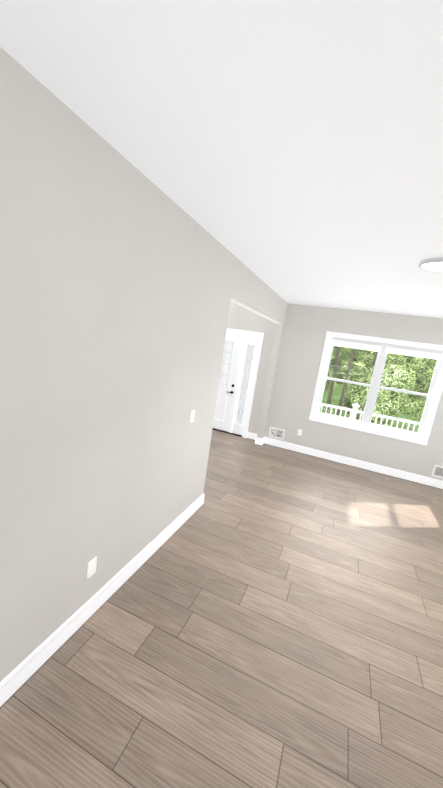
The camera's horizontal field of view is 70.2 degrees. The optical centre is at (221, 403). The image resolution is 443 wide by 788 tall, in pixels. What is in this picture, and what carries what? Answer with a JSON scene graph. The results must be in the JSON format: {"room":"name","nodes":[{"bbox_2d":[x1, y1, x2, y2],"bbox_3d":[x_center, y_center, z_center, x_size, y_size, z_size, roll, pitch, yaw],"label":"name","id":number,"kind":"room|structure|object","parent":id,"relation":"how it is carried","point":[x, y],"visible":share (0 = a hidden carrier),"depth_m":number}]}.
{"room":"empty living room","nodes":[
{"label":"empty living room","id":0,"kind":"room"},
{"bbox_2d":[0,47,287,681],"bbox_3d":[-0.514,-1.133,1.748,0.115,5.200,9.000,13,12,20],"label":"wall","id":1,"kind":"structure","parent":0,"point":[124,282],"depth_m":1.68},
{"bbox_2d":[87,557,96,578],"bbox_3d":[-0.830,1.052,2.023,0.007,0.116,0.072,13,12,20],"label":"outlet","id":2,"kind":"object","parent":1,"relation":"attached to","point":[91,567],"visible":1,"depth_m":2.02},
{"bbox_2d":[0,493,204,707],"bbox_3d":[-1.349,1.526,0.904,0.015,0.140,6.115,13,12,20],"label":"baseboard","id":3,"kind":"structure","parent":1,"relation":"attached to","point":[20,675],"depth_m":2.01},
{"bbox_2d":[190,410,194,422],"bbox_3d":[-0.269,0.118,2.967,0.011,0.116,0.072,13,12,20],"label":"light switch","id":4,"kind":"object","parent":1,"relation":"attached to","point":[192,415],"visible":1,"depth_m":2.96},
{"bbox_2d":[0,429,442,787],"bbox_3d":[-0.281,1.581,2.050,6.333,0.120,9.500,13,12,20],"label":"floor","id":5,"kind":"structure","parent":0,"point":[266,616],"depth_m":2.01},
{"bbox_2d":[0,0,442,317],"bbox_3d":[1.188,-0.996,1.078,3.523,0.200,9.000,13,12,20],"label":"ceiling","id":6,"kind":"structure","parent":0,"point":[289,151],"depth_m":1.17},
{"bbox_2d":[419,257,442,271],"bbox_3d":[1.716,-1.082,2.456,0.308,0.031,0.308,13,12,20],"label":"recessed light","id":7,"kind":"object","parent":6,"relation":"in","point":[434,264],"visible":1,"depth_m":2.45},
{"bbox_2d":[227,302,275,433],"bbox_3d":[0.044,-2.018,6.461,2.445,5.200,0.190,13,12,20],"label":"wall","id":8,"kind":"structure","parent":0,"point":[241,318],"depth_m":6.25},
{"bbox_2d":[212,328,263,437],"bbox_3d":[-0.119,-0.519,6.702,1.776,2.150,0.169,13,12,20],"label":"entry door","id":9,"kind":"structure","parent":8,"relation":"in","point":[238,344],"depth_m":6.50},
{"bbox_2d":[247,432,259,443],"bbox_3d":[0.651,0.672,6.496,0.259,0.140,0.015,13,12,20],"label":"baseboard","id":10,"kind":"structure","parent":8,"relation":"attached to","point":[253,436],"depth_m":6.48},
{"bbox_2d":[264,303,442,480],"bbox_3d":[2.938,-1.369,5.351,3.888,5.200,0.250,13,12,20],"label":"wall","id":11,"kind":"structure","parent":0,"point":[306,328],"depth_m":5.72},
{"bbox_2d":[269,427,284,438],"bbox_3d":[1.097,0.580,6.240,0.300,0.195,0.009,13,12,20],"label":"air vent","id":12,"kind":"object","parent":11,"relation":"in","point":[276,433],"visible":1,"depth_m":6.24},
{"bbox_2d":[264,437,442,488],"bbox_3d":[2.449,1.084,5.761,3.480,0.140,0.015,13,12,20],"label":"baseboard","id":13,"kind":"structure","parent":11,"relation":"attached to","point":[392,472],"depth_m":5.74},
{"bbox_2d":[309,331,442,444],"bbox_3d":[2.695,-0.309,5.536,1.950,1.646,0.173,13,12,20],"label":"window","id":14,"kind":"structure","parent":11,"relation":"in","point":[422,434],"depth_m":5.49},
{"bbox_2d":[432,465,442,477],"bbox_3d":[3.721,1.153,5.260,0.320,0.195,0.009,13,12,20],"label":"air vent","id":15,"kind":"object","parent":11,"relation":"in","point":[437,471],"visible":1,"depth_m":5.29},
{"label":"outside","id":16,"kind":"structure","parent":0,"visible":0},
{"bbox_2d":[221,383,418,431],"bbox_3d":[6.344,-0.632,20.274,120.000,0.300,110.000,13,12,20],"label":"ground","id":17,"kind":"structure","parent":16,"point":[339,387],"depth_m":15.15},
{"bbox_2d":[235,403,419,430],"bbox_3d":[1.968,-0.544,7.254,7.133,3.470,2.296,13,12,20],"label":"railing","id":18,"kind":"object","parent":17,"relation":"on","point":[353,412],"depth_m":7.59},
{"bbox_2d":[240,346,436,425],"bbox_3d":[3.765,-7.189,14.930,20.408,14.476,23.005,13,12,20],"label":"trees","id":19,"kind":"object","parent":17,"relation":"on","point":[386,394],"depth_m":11.64},
{"bbox_2d":[336,373,345,384],"bbox_3d":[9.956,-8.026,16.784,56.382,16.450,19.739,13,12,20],"label":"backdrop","id":20,"kind":"structure","parent":16,"point":[342,377],"depth_m":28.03}
]}

